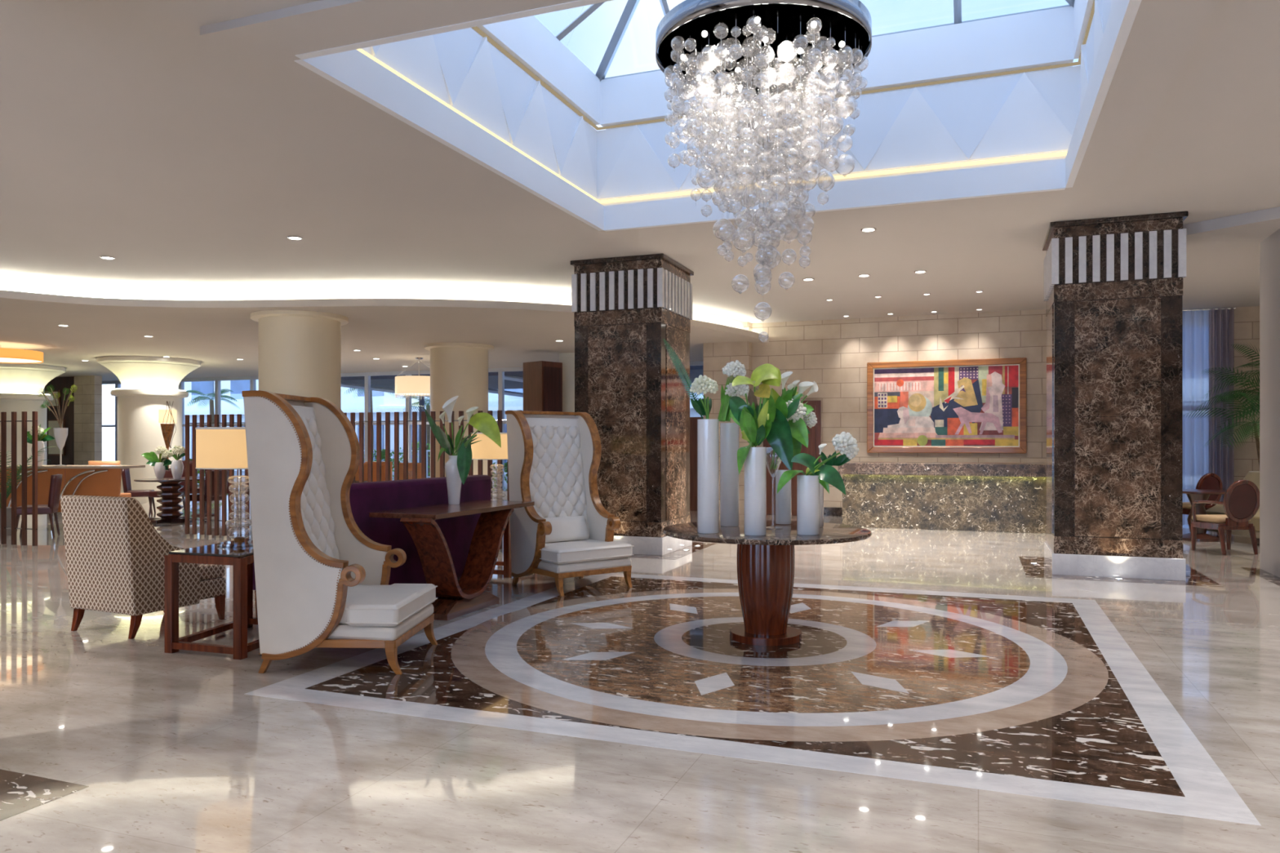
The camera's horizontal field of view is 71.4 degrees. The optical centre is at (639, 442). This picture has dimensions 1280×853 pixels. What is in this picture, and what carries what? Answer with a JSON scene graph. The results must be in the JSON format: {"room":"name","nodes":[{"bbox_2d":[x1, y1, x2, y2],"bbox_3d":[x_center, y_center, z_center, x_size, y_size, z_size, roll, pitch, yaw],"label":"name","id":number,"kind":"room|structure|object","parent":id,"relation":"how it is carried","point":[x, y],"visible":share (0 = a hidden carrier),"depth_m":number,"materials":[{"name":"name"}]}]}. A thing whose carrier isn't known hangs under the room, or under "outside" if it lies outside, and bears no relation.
{"room":"hotel lobby","nodes":[
{"label":"hotel lobby","id":0,"kind":"room"},
{"bbox_2d":[0,506,11,535],"bbox_3d":[-10.045,1.240,14.000,0.440,0.420,0.440,0,0,21],"label":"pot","id":1,"kind":"object","parent":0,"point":[8,508],"depth_m":13.92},
{"bbox_2d":[44,376,74,465],"bbox_3d":[-17.935,-0.285,27.677,1.353,3.470,0.200,0,0,21],"label":"wood panel","id":2,"kind":"object","parent":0,"point":[58,383],"visible":0.29,"depth_m":27.48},
{"bbox_2d":[74,375,102,465],"bbox_3d":[-16.901,-0.285,27.258,0.876,3.470,0.250,0,0,21],"label":"stone strip","id":3,"kind":"object","parent":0,"point":[88,397],"visible":0.64,"depth_m":27.13,"materials":[{"name":"stone"}]},
{"bbox_2d":[0,289,768,381],"bbox_3d":[-11.238,-2.075,18.071,25.950,0.110,17.000,0,0,21],"label":"ceiling","id":4,"kind":"structure","parent":0,"point":[215,334],"depth_m":15.94,"materials":[{"name":"paint"}]},
{"bbox_2d":[0,345,43,363],"bbox_3d":[-13.309,-1.860,18.513,1.500,0.320,1.500,0,0,21],"label":"drum pendant","id":5,"kind":"object","parent":4,"relation":"hanging from","point":[6,355],"visible":1,"depth_m":18.35,"materials":[{"name":"orange fabric"}]},
{"bbox_2d":[0,357,40,362],"bbox_3d":[-13.309,-1.720,18.513,1.480,0.001,1.480,0,0,21],"label":"diffuser","id":6,"kind":"object","parent":5,"relation":"attached to","point":[2,359],"depth_m":18.72,"materials":[{"name":"white plastic"}]},
{"bbox_2d":[395,357,430,399],"bbox_3d":[-5.283,-1.540,21.300,1.119,0.961,1.121,0,0,40],"label":"pendant lamp","id":7,"kind":"object","parent":4,"relation":"hanging from","point":[411,385],"visible":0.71,"depth_m":20.79,"materials":[{"name":"fabric"}]},
{"bbox_2d":[0,488,1279,852],"bbox_3d":[-7.080,1.548,10.928,39.000,0.205,27.400,0,0,21],"label":"floor","id":8,"kind":"structure","parent":0,"point":[940,691],"depth_m":4.73,"materials":[{"name":"beige stone"}]},
{"bbox_2d":[0,411,38,548],"bbox_3d":[-9.034,0.515,12.441,1.750,1.870,0.060,0,0,21],"label":"slatted screen","id":9,"kind":"object","parent":8,"relation":"on","point":[3,420],"visible":1,"depth_m":12.23,"materials":[{"name":"brown wood"}]},
{"bbox_2d":[0,446,52,535],"bbox_3d":[-10.068,0.758,13.996,1.488,1.384,1.494,0,0,21],"label":"potted palm","id":10,"kind":"object","parent":8,"relation":"on","point":[9,489],"visible":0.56,"depth_m":13.95,"materials":[{"name":"green plant"}]},
{"bbox_2d":[0,363,66,465],"bbox_3d":[-16.586,-0.282,23.634,2.266,3.465,2.266,0,0,21],"label":"column","id":11,"kind":"structure","parent":8,"relation":"on","point":[20,383],"depth_m":23.12,"materials":[{"name":"beige paint"}]},
{"bbox_2d":[16,474,62,537],"bbox_3d":[-9.185,0.974,13.611,0.585,0.955,0.556,0,0,-25],"label":"upholstered chair","id":12,"kind":"object","parent":8,"relation":"on","point":[52,507],"visible":0.87,"depth_m":13.48,"materials":[{"name":"red leather"}]},
{"bbox_2d":[0,465,145,525],"bbox_3d":[-9.726,0.916,15.156,2.180,1.033,0.788,0,0,0],"label":"desk","id":13,"kind":"object","parent":8,"relation":"on","point":[77,480],"visible":0.56,"depth_m":14.90,"materials":[{"name":"wood"}]},
{"bbox_2d":[31,440,45,466],"bbox_3d":[-10.137,0.189,15.000,0.200,0.420,0.200,0,0,21],"label":"vase","id":14,"kind":"object","parent":13,"relation":"on","point":[41,445],"visible":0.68,"depth_m":14.96,"materials":[{"name":"white ceramic"}]},
{"bbox_2d":[26,424,54,444],"bbox_3d":[-10.206,-0.137,15.095,0.529,0.356,0.212,0,0,21],"label":"flower arrangement","id":15,"kind":"object","parent":14,"relation":"in","point":[42,437],"visible":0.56,"depth_m":15.10,"materials":[{"name":"green plant"}]},
{"bbox_2d":[53,427,67,466],"bbox_3d":[-9.824,0.079,15.100,0.210,0.640,0.210,0,0,21],"label":"vase","id":16,"kind":"object","parent":13,"relation":"on","point":[60,434],"visible":1,"depth_m":15.05,"materials":[{"name":"white ceramic"}]},
{"bbox_2d":[36,384,78,427],"bbox_3d":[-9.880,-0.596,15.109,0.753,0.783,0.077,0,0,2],"label":"flower arrangement","id":17,"kind":"object","parent":16,"relation":"in","point":[60,422],"visible":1,"depth_m":15.09,"materials":[{"name":"green plant"}]},
{"bbox_2d":[88,461,131,497],"bbox_3d":[-9.973,0.900,16.773,0.556,1.104,0.585,0,0,-6],"label":"upholstered chair","id":18,"kind":"object","parent":8,"relation":"on","point":[90,463],"visible":0.16,"depth_m":16.50,"materials":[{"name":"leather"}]},
{"bbox_2d":[121,468,155,515],"bbox_3d":[-10.089,0.989,17.890,0.585,0.925,0.556,0,0,-21],"label":"upholstered chair","id":19,"kind":"object","parent":8,"relation":"on","point":[126,478],"visible":0.75,"depth_m":17.71,"materials":[{"name":"red leather"}]},
{"bbox_2d":[60,494,226,639],"bbox_3d":[-3.894,0.927,7.053,0.750,1.045,0.938,0,0,25],"label":"armchair","id":20,"kind":"object","parent":8,"relation":"on","point":[114,553],"visible":0.86,"depth_m":6.67,"materials":[{"name":"fabric"}]},
{"bbox_2d":[96,355,200,502],"bbox_3d":[-12.052,-0.282,21.911,2.266,3.465,2.266,0,0,21],"label":"column","id":21,"kind":"structure","parent":8,"relation":"on","point":[148,383],"depth_m":21.27,"materials":[{"name":"beige paint"}]},
{"bbox_2d":[148,468,185,515],"bbox_3d":[-9.416,0.989,17.777,0.556,0.925,0.585,0,0,2],"label":"upholstered chair","id":22,"kind":"object","parent":8,"relation":"on","point":[168,474],"visible":0.24,"depth_m":17.93,"materials":[{"name":"red leather"}]},
{"bbox_2d":[158,409,176,511],"bbox_3d":[-10.081,0.380,19.000,0.340,2.140,0.340,0,0,21],"label":"floor lamp","id":23,"kind":"object","parent":8,"relation":"on","point":[161,412],"visible":0.62,"depth_m":18.90,"materials":[{"name":"brown wood"}]},
{"bbox_2d":[133,477,204,523],"bbox_3d":[-8.601,1.060,16.300,1.160,0.780,1.160,0,0,9],"label":"pedestal table","id":24,"kind":"object","parent":8,"relation":"on","point":[170,495],"visible":0.81,"depth_m":16.16,"materials":[{"name":"brown wood"}]},
{"bbox_2d":[153,462,165,479],"bbox_3d":[-8.789,0.519,16.300,0.200,0.300,0.200,0,0,21],"label":"vase","id":25,"kind":"object","parent":24,"relation":"on","point":[159,468],"visible":1,"depth_m":16.24,"materials":[{"name":"white ceramic"}]},
{"bbox_2d":[141,446,173,470],"bbox_3d":[-8.846,0.293,16.302,0.589,0.445,0.214,0,0,0],"label":"flower arrangement","id":26,"kind":"object","parent":25,"relation":"in","point":[152,457],"visible":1,"depth_m":16.29,"materials":[{"name":"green plant"}]},
{"bbox_2d":[170,460,183,479],"bbox_3d":[-8.420,0.499,16.200,0.220,0.340,0.220,0,0,21],"label":"vase","id":27,"kind":"object","parent":24,"relation":"on","point":[177,466],"visible":1,"depth_m":16.13,"materials":[{"name":"white ceramic"}]},
{"bbox_2d":[169,445,185,460],"bbox_3d":[-8.451,0.199,16.302,0.241,0.282,0.237,0,0,44],"label":"flower arrangement","id":28,"kind":"object","parent":27,"relation":"in","point":[175,450],"visible":0.96,"depth_m":16.27,"materials":[{"name":"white plant"}]},
{"bbox_2d":[189,470,229,518],"bbox_3d":[-8.065,0.989,16.593,0.585,0.925,0.556,0,0,16],"label":"upholstered chair","id":29,"kind":"object","parent":8,"relation":"on","point":[220,471],"visible":0.36,"depth_m":16.41,"materials":[{"name":"red leather"}]},
{"bbox_2d":[164,537,259,659],"bbox_3d":[-2.880,1.103,6.470,0.650,0.695,0.988,0,0,11],"label":"end table","id":30,"kind":"object","parent":8,"relation":"on","point":[242,558],"visible":0.67,"depth_m":6.11,"materials":[{"name":"brown wood"}]},
{"bbox_2d":[195,426,253,547],"bbox_3d":[-2.939,0.324,6.530,0.576,0.860,0.576,0,0,21],"label":"table lamp","id":31,"kind":"object","parent":30,"relation":"on","point":[216,447],"visible":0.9,"depth_m":6.27,"materials":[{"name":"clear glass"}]},
{"bbox_2d":[249,310,348,409],"bbox_3d":[-5.467,-0.284,14.327,1.480,3.469,1.480,0,0,21],"label":"round column","id":32,"kind":"structure","parent":8,"relation":"on","point":[300,351],"depth_m":13.79,"materials":[{"name":"beige paint"}]},
{"bbox_2d":[241,390,437,674],"bbox_3d":[-1.969,0.563,5.992,0.998,1.773,0.916,0,0,3],"label":"chair","id":33,"kind":"object","parent":8,"relation":"on","point":[321,582],"visible":1,"depth_m":5.57,"materials":[{"name":"beige leather"}]},
{"bbox_2d":[339,583,435,626],"bbox_3d":[-1.862,1.083,5.987,0.755,0.137,0.890,0,0,3],"label":"seat cushion","id":34,"kind":"object","parent":33,"relation":"on","point":[365,605],"depth_m":5.74,"materials":[{"name":"white fabric"}]},
{"bbox_2d":[184,409,522,551],"bbox_3d":[-4.278,0.515,12.698,5.860,1.870,0.060,0,0,21],"label":"slatted screen","id":35,"kind":"object","parent":8,"relation":"on","point":[433,414],"visible":0.42,"depth_m":12.54,"materials":[{"name":"brown wood"}]},
{"bbox_2d":[253,475,491,617],"bbox_3d":[-2.341,0.895,8.196,0.760,1.110,2.600,0,0,21],"label":"sofa","id":36,"kind":"object","parent":8,"relation":"on","point":[365,498],"visible":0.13,"depth_m":7.91,"materials":[{"name":"purple fabric"}]},
{"bbox_2d":[364,461,392,481],"bbox_3d":[-5.179,0.920,17.973,0.556,1.065,0.585,0,0,6],"label":"upholstered chair","id":37,"kind":"object","parent":8,"relation":"on","point":[374,464],"visible":0.19,"depth_m":17.70,"materials":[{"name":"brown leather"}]},
{"bbox_2d":[399,462,421,479],"bbox_3d":[-4.324,0.920,16.973,0.556,1.065,0.585,0,0,-6],"label":"upholstered chair","id":38,"kind":"object","parent":8,"relation":"on","point":[401,464],"visible":0.12,"depth_m":16.70,"materials":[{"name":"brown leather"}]},
{"bbox_2d":[368,500,534,620],"bbox_3d":[-1.632,1.012,7.923,0.640,0.875,1.748,0,0,21],"label":"console table","id":39,"kind":"object","parent":8,"relation":"on","point":[455,598],"visible":0.96,"depth_m":7.53,"materials":[{"name":"brown wood"}]},
{"bbox_2d":[444,455,462,504],"bbox_3d":[-1.723,0.349,8.250,0.172,0.450,0.172,0,0,21],"label":"vase","id":40,"kind":"object","parent":39,"relation":"on","point":[454,482],"visible":0.79,"depth_m":8.20,"materials":[{"name":"white ceramic"}]},
{"bbox_2d":[423,395,501,484],"bbox_3d":[-1.643,-0.020,8.224,0.697,0.821,0.299,0,0,-12],"label":"flower arrangement","id":41,"kind":"object","parent":40,"relation":"in","point":[485,423],"visible":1,"depth_m":8.21,"materials":[{"name":"green plant"}]},
{"bbox_2d":[424,342,493,477],"bbox_3d":[-3.797,-0.284,18.720,1.440,3.469,1.440,0,0,21],"label":"round column","id":42,"kind":"structure","parent":8,"relation":"on","point":[459,369],"depth_m":18.20,"materials":[{"name":"beige paint"}]},
{"bbox_2d":[493,517,511,577],"bbox_3d":[-1.595,1.103,9.935,0.666,0.695,0.666,0,0,21],"label":"end table","id":43,"kind":"object","parent":8,"relation":"on","point":[507,563],"visible":0.1,"depth_m":9.52,"materials":[{"name":"brown wood"}]},
{"bbox_2d":[471,432,507,500],"bbox_3d":[-1.595,0.324,9.935,0.576,0.860,0.576,0,0,21],"label":"table lamp","id":44,"kind":"object","parent":43,"relation":"on","point":[486,449],"visible":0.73,"depth_m":9.68,"materials":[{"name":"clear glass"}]},
{"bbox_2d":[523,360,562,412],"bbox_3d":[-2.158,-0.160,19.795,0.655,3.220,0.600,0,0,43],"label":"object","id":45,"kind":"object","parent":8,"relation":"on","point":[542,380],"visible":0.44,"depth_m":19.56,"materials":[{"name":"red wood"}]},
{"bbox_2d":[559,352,574,412],"bbox_3d":[-1.553,-0.284,20.291,0.450,3.468,0.400,0,0,21],"label":"pier","id":46,"kind":"object","parent":8,"relation":"on","point":[567,359],"visible":0.21,"depth_m":20.10,"materials":[{"name":"beige paint"}]},
{"bbox_2d":[505,410,634,596],"bbox_3d":[-0.714,0.563,9.000,0.916,1.773,0.998,0,0,-38],"label":"chair","id":47,"kind":"object","parent":8,"relation":"on","point":[554,457],"visible":0.94,"depth_m":9.06,"materials":[{"name":"white fabric"}]},
{"bbox_2d":[544,515,589,542],"bbox_3d":[-0.777,0.890,9.129,0.560,0.240,0.165,0,0,-38],"label":"pillow","id":48,"kind":"object","parent":47,"relation":"on","point":[574,527],"visible":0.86,"depth_m":9.10,"materials":[{"name":"beige fabric"}]},
{"bbox_2d":[541,538,632,564],"bbox_3d":[-0.648,1.083,8.916,0.890,0.137,0.755,0,0,-38],"label":"seat cushion","id":49,"kind":"object","parent":47,"relation":"on","point":[591,551],"depth_m":8.65,"materials":[{"name":"white fabric"}]},
{"bbox_2d":[570,253,693,555],"bbox_3d":[-0.083,-0.479,12.195,1.310,3.859,1.310,0,0,21],"label":"marble column","id":50,"kind":"structure","parent":8,"relation":"on","point":[624,308],"depth_m":11.61,"materials":[{"name":"brown stone"}]},
{"bbox_2d":[689,417,703,511],"bbox_3d":[0.976,0.460,18.965,0.950,1.980,0.150,0,0,21],"label":"wall","id":51,"kind":"structure","parent":8,"relation":"on","point":[693,420],"depth_m":18.83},
{"bbox_2d":[703,321,751,514],"bbox_3d":[1.834,-0.480,18.265,0.950,3.860,0.550,0,0,21],"label":"wall pier","id":52,"kind":"object","parent":8,"relation":"on","point":[717,356],"visible":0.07,"depth_m":18.03,"materials":[{"name":"stone"}]},
{"bbox_2d":[662,520,871,645],"bbox_3d":[0.928,1.045,6.580,1.524,0.810,1.524,0,0,21],"label":"round table","id":53,"kind":"object","parent":8,"relation":"on","point":[766,563],"visible":0.97,"depth_m":6.40,"materials":[{"name":"brown wood"}]},
{"bbox_2d":[697,418,719,533],"bbox_3d":[0.482,0.239,6.290,0.152,0.800,0.152,0,0,21],"label":"vase","id":54,"kind":"object","parent":53,"relation":"on","point":[708,429],"visible":1,"depth_m":6.22,"materials":[{"name":"white ceramic"}]},
{"bbox_2d":[662,338,718,419],"bbox_3d":[0.363,-0.452,6.298,0.377,0.586,0.231,0,0,-6],"label":"flower arrangement","id":55,"kind":"object","parent":54,"relation":"in","point":[703,406],"visible":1,"depth_m":6.28,"materials":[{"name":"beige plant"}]},
{"bbox_2d":[720,422,738,526],"bbox_3d":[0.684,0.246,6.800,0.144,0.785,0.144,0,0,21],"label":"vase","id":56,"kind":"object","parent":53,"relation":"on","point":[729,432],"visible":0.93,"depth_m":6.74,"materials":[{"name":"white ceramic"}]},
{"bbox_2d":[717,360,749,426],"bbox_3d":[0.705,-0.315,6.600,0.249,0.621,0.588,0,0,3],"label":"flower arrangement","id":57,"kind":"object","parent":56,"relation":"in","point":[731,402],"visible":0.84,"depth_m":6.73,"materials":[{"name":"green plant"}]},
{"bbox_2d":[744,447,766,535],"bbox_3d":[0.797,0.337,6.160,0.152,0.605,0.152,0,0,21],"label":"vase","id":58,"kind":"object","parent":53,"relation":"on","point":[755,463],"visible":0.93,"depth_m":6.09,"materials":[{"name":"white ceramic"}]},
{"bbox_2d":[732,363,781,475],"bbox_3d":[0.788,-0.162,6.122,0.344,0.767,0.232,0,0,-22],"label":"flower arrangement","id":59,"kind":"object","parent":58,"relation":"in","point":[755,425],"visible":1,"depth_m":6.12,"materials":[{"name":"green plant"}]},
{"bbox_2d":[766,460,782,528],"bbox_3d":[0.990,0.339,6.620,0.173,0.600,0.173,0,0,21],"label":"glass vase","id":60,"kind":"object","parent":53,"relation":"on","point":[771,526],"visible":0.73,"depth_m":6.59,"materials":[{"name":"clear glass"}]},
{"bbox_2d":[758,371,817,470],"bbox_3d":[1.106,-0.158,6.579,0.366,0.740,0.709,0,0,38],"label":"flower arrangement","id":61,"kind":"object","parent":60,"relation":"in","point":[790,417],"visible":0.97,"depth_m":6.43,"materials":[{"name":"green plant"}]},
{"bbox_2d":[775,470,791,524],"bbox_3d":[1.124,0.429,6.980,0.124,0.420,0.124,0,0,21],"label":"vase","id":62,"kind":"object","parent":53,"relation":"on","point":[783,498],"visible":0.84,"depth_m":6.93,"materials":[{"name":"white ceramic"}]},
{"bbox_2d":[796,475,819,535],"bbox_3d":[1.169,0.434,6.180,0.156,0.410,0.156,0,0,21],"label":"vase","id":63,"kind":"object","parent":53,"relation":"on","point":[808,486],"visible":0.94,"depth_m":6.11,"materials":[{"name":"white ceramic"}]},
{"bbox_2d":[777,431,859,494],"bbox_3d":[1.218,0.145,6.133,0.610,0.436,0.182,0,0,-12],"label":"flower arrangement","id":64,"kind":"object","parent":63,"relation":"in","point":[827,473],"visible":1,"depth_m":6.14,"materials":[{"name":"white plant"}]},
{"bbox_2d":[819,483,823,527],"bbox_3d":[1.330,0.449,6.750,0.124,0.380,0.124,0,0,21],"label":"vase","id":65,"kind":"object","parent":53,"relation":"on","point":[821,487],"visible":0.15,"depth_m":6.70,"materials":[{"name":"white ceramic"}]},
{"bbox_2d":[838,461,1046,533],"bbox_3d":[5.808,0.900,14.775,4.840,1.100,0.950,0,0,21],"label":"reception desk","id":66,"kind":"object","parent":8,"relation":"on","point":[996,497],"depth_m":14.65,"materials":[{"name":"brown stone"}]},
{"bbox_2d":[838,461,1046,476],"bbox_3d":[5.808,0.450,14.775,4.840,0.200,0.950,0,0,21],"label":"countertop","id":67,"kind":"structure","parent":66,"relation":"on","point":[925,468],"depth_m":14.62,"materials":[{"name":"stone"}]},
{"bbox_2d":[1042,211,1188,581],"bbox_3d":[5.332,-0.479,10.116,1.310,3.859,1.310,0,0,21],"label":"marble column","id":68,"kind":"structure","parent":8,"relation":"on","point":[1113,286],"depth_m":9.54,"materials":[{"name":"brown stone"}]},
{"bbox_2d":[1182,472,1222,534],"bbox_3d":[8.814,0.966,14.146,0.640,0.977,0.648,0,0,-14],"label":"chair","id":69,"kind":"object","parent":8,"relation":"on","point":[1210,481],"visible":0.35,"depth_m":13.88,"materials":[{"name":"red wood"}]},
{"bbox_2d":[1182,488,1226,542],"bbox_3d":[8.275,1.080,13.200,0.880,0.740,0.880,0,0,21],"label":"table","id":70,"kind":"object","parent":8,"relation":"on","point":[1193,495],"visible":0.57,"depth_m":13.09,"materials":[{"name":"brown wood"}]},
{"bbox_2d":[1183,342,1259,466],"bbox_3d":[9.939,-0.098,14.107,1.552,3.096,2.028,0,0,-31],"label":"potted palm","id":71,"kind":"object","parent":8,"relation":"on","point":[1243,411],"visible":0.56,"depth_m":14.17,"materials":[{"name":"green plant"}]},
{"bbox_2d":[1190,479,1259,555],"bbox_3d":[7.708,0.966,11.694,0.640,0.977,0.648,0,0,-5],"label":"chair","id":72,"kind":"object","parent":8,"relation":"on","point":[1241,501],"visible":0.98,"depth_m":11.45,"materials":[{"name":"red wood"}]},
{"bbox_2d":[1205,471,1259,538],"bbox_3d":[9.566,0.840,12.925,1.950,1.020,1.350,0,0,0],"label":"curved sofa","id":73,"kind":"object","parent":8,"relation":"on","point":[1252,476],"visible":0.12,"depth_m":13.23,"materials":[{"name":"beige fabric"}]},
{"bbox_2d":[1259,228,1279,577],"bbox_3d":[7.361,-0.419,9.607,0.900,3.738,0.950,0,0,21],"label":"pier","id":74,"kind":"object","parent":8,"relation":"on","point":[1269,247],"visible":1,"depth_m":9.86,"materials":[{"name":"paint"}]},
{"bbox_2d":[0,0,1279,328],"bbox_3d":[-7.080,-2.325,10.928,39.000,0.410,27.400,0,0,21],"label":"ceiling","id":75,"kind":"structure","parent":0,"point":[184,144],"depth_m":8.44,"materials":[{"name":"paint"}]},
{"bbox_2d":[1182,306,1235,524],"bbox_3d":[9.215,-0.427,15.308,1.750,3.695,0.163,0,0,21],"label":"curtain","id":76,"kind":"object","parent":75,"relation":"hanging from","point":[1208,335],"visible":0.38,"depth_m":15.16,"materials":[{"name":"fabric"}]},
{"bbox_2d":[293,0,1142,231],"bbox_3d":[0.930,-3.213,6.867,5.400,1.714,5.480,0,0,21],"label":"skylight","id":77,"kind":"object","parent":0,"point":[1057,109],"depth_m":8.66,"materials":[{"name":"white paint"}]},
{"bbox_2d":[355,48,599,202],"bbox_3d":[-1.357,-2.712,7.737,0.045,0.024,5.020,0,0,21],"label":"light strip","id":78,"kind":"object","parent":77,"relation":"attached to","point":[360,50],"visible":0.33,"depth_m":7.40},
{"bbox_2d":[471,26,598,130],"bbox_3d":[-1.364,-3.545,7.740,0.030,0.020,5.020,0,0,21],"label":"light strip","id":79,"kind":"object","parent":77,"relation":"attached to","point":[476,28],"visible":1,"depth_m":8.56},
{"bbox_2d":[599,151,1067,203],"bbox_3d":[1.814,-2.712,9.193,4.850,0.024,0.045,0,0,21],"label":"light strip","id":80,"kind":"object","parent":77,"relation":"attached to","point":[1060,153],"visible":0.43,"depth_m":8.98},
{"bbox_2d":[598,62,1077,129],"bbox_3d":[1.817,-3.545,9.200,4.880,0.020,0.030,0,0,21],"label":"light strip","id":81,"kind":"object","parent":77,"relation":"attached to","point":[1073,64],"visible":0.71,"depth_m":8.88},
{"bbox_2d":[1077,0,1094,65],"bbox_3d":[3.225,-3.545,5.995,0.030,0.020,5.020,0,0,21],"label":"light strip","id":82,"kind":"object","parent":77,"relation":"attached to","point":[1092,11],"visible":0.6,"depth_m":7.60,"materials":[{"name":"beige"}]},
{"bbox_2d":[555,0,1075,81],"bbox_3d":[0.930,-4.835,6.867,5.030,1.640,5.110,0,0,21],"label":"skylight roof","id":83,"kind":"structure","parent":0,"point":[631,6],"depth_m":9.12,"materials":[{"name":"clear glass"}]},
{"bbox_2d":[655,0,871,342],"bbox_3d":[0.899,-3.118,6.559,1.565,4.768,1.565,0,0,-34],"label":"chandelier","id":84,"kind":"object","parent":83,"relation":"hanging from","point":[751,48],"visible":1,"depth_m":6.42,"materials":[{"name":"clear glass"}]},
{"bbox_2d":[751,309,1046,507],"bbox_3d":[5.477,-0.480,17.014,6.750,3.860,0.300,0,0,21],"label":"wall","id":85,"kind":"structure","parent":0,"point":[834,354],"depth_m":17.15,"materials":[{"name":"stone"}]},
{"bbox_2d":[763,400,821,515],"bbox_3d":[3.017,0.315,17.718,1.150,2.270,0.132,0,0,21],"label":"door","id":86,"kind":"structure","parent":85,"relation":"in","point":[815,437],"depth_m":17.66,"materials":[{"name":"red wood"}]},
{"bbox_2d":[823,506,842,516],"bbox_3d":[3.248,1.365,17.680,2.070,0.170,0.040,0,0,21],"label":"baseboard","id":87,"kind":"structure","parent":85,"relation":"attached to","point":[828,511],"depth_m":17.45,"materials":[{"name":"brown stone"}]},
{"bbox_2d":[866,357,1026,453],"bbox_3d":[5.718,-0.667,16.721,2.830,1.745,0.074,0,0,21],"label":"framed picture","id":88,"kind":"object","parent":85,"relation":"attached to","point":[962,406],"visible":1,"depth_m":16.70,"materials":[{"name":"multicoloured paper"}]},
{"bbox_2d":[1234,306,1259,481],"bbox_3d":[12.431,-0.480,14.371,4.970,3.860,0.300,0,0,21],"label":"wall","id":89,"kind":"structure","parent":0,"point":[1246,319],"depth_m":15.04,"materials":[{"name":"stone"}]},
{"bbox_3d":[-8.229,-2.215,26.058,26.100,0.390,0.130,0,0,21],"label":"wall","id":90,"kind":"structure","parent":0,"visible":0},
{"bbox_2d":[102,380,116,461],"bbox_3d":[-17.666,-0.285,29.511,0.999,3.470,0.120,0,0,21],"label":"window","id":91,"kind":"structure","parent":90,"relation":"in","point":[103,382],"depth_m":29.30,"materials":[{"name":"paint"}]},
{"bbox_2d":[179,377,216,486],"bbox_3d":[-13.895,-0.285,28.078,1.516,3.470,0.120,0,0,21],"label":"window","id":92,"kind":"structure","parent":90,"relation":"in","point":[213,379],"depth_m":28.21,"materials":[{"name":"paint"}]},
{"bbox_2d":[216,376,251,489],"bbox_3d":[-12.528,-0.285,27.559,1.409,3.470,0.120,0,0,21],"label":"window","id":93,"kind":"structure","parent":90,"relation":"in","point":[219,380],"depth_m":27.74,"materials":[{"name":"paint"}]},
{"bbox_2d":[341,372,366,462],"bbox_3d":[-8.910,-0.285,26.183,2.173,3.470,0.120,0,0,21],"label":"window","id":94,"kind":"structure","parent":90,"relation":"in","point":[358,374],"depth_m":25.75,"materials":[{"name":"paint"}]},
{"bbox_2d":[366,370,407,461],"bbox_3d":[-7.236,-0.285,25.547,1.409,3.470,0.120,0,0,21],"label":"window","id":95,"kind":"structure","parent":90,"relation":"in","point":[369,375],"depth_m":25.70,"materials":[{"name":"paint"}]},
{"bbox_2d":[407,370,430,462],"bbox_3d":[-5.963,-0.285,25.064,1.313,3.470,0.120,0,0,21],"label":"window","id":96,"kind":"structure","parent":90,"relation":"in","point":[409,372],"depth_m":25.23,"materials":[{"name":"paint"}]},
{"bbox_2d":[488,368,500,495],"bbox_3d":[-4.562,-0.285,24.531,1.684,3.470,0.120,0,0,21],"label":"window","id":97,"kind":"structure","parent":90,"relation":"in","point":[490,370],"depth_m":24.20,"materials":[{"name":"paint"}]},
{"bbox_2d":[500,367,523,495],"bbox_3d":[-3.382,-0.285,24.083,0.841,3.470,0.120,0,0,21],"label":"window","id":98,"kind":"structure","parent":90,"relation":"in","point":[503,370],"depth_m":24.17,"materials":[{"name":"paint"}]},
{"label":"outside","id":99,"kind":"structure","parent":0,"visible":0},
{"bbox_2d":[197,470,506,491],"bbox_3d":[0.456,1.625,43.421,90.000,0.250,38.500,0,0,21],"label":"paving","id":100,"kind":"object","parent":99,"point":[235,472],"depth_m":34.96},
{"bbox_2d":[185,388,239,426],"bbox_3d":[-17.350,-0.318,36.014,2.225,3.648,2.218,0,0,-20],"label":"palm tree","id":101,"kind":"object","parent":100,"relation":"on","point":[199,397],"visible":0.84,"depth_m":35.91,"materials":[{"name":"green plant"}]},
{"bbox_2d":[343,387,395,459],"bbox_3d":[-10.502,-0.518,34.514,2.225,4.047,2.218,0,0,-20],"label":"palm tree","id":102,"kind":"object","parent":100,"relation":"on","point":[371,408],"visible":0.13,"depth_m":34.45,"materials":[{"name":"green plant"}]},
{"bbox_2d":[364,448,412,471],"bbox_3d":[-8.526,0.886,29.503,2.687,1.330,1.986,0,0,21],"label":"shrub","id":103,"kind":"object","parent":100,"relation":"on","point":[383,451],"visible":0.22,"depth_m":29.46,"materials":[{"name":"green plant"}]},
{"bbox_2d":[400,395,430,478],"bbox_3d":[-8.603,-0.217,36.014,2.225,3.448,2.218,0,0,-20],"label":"palm tree","id":104,"kind":"object","parent":100,"relation":"on","point":[428,406],"visible":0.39,"depth_m":35.89,"materials":[{"name":"green plant"}]},
{"bbox_2d":[177,379,703,475],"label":"window","id":105,"kind":"structure","parent":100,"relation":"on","point":[383,402],"depth_m":43.69,"materials":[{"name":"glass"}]},
{"bbox_2d":[341,365,703,462],"bbox_3d":[-0.644,-0.235,26.454,18.000,3.470,5.638,0,0,21],"label":"pergola","id":106,"kind":"object","parent":100,"relation":"on","point":[513,380],"visible":0.02,"depth_m":27.56,"materials":[{"name":"paint"}]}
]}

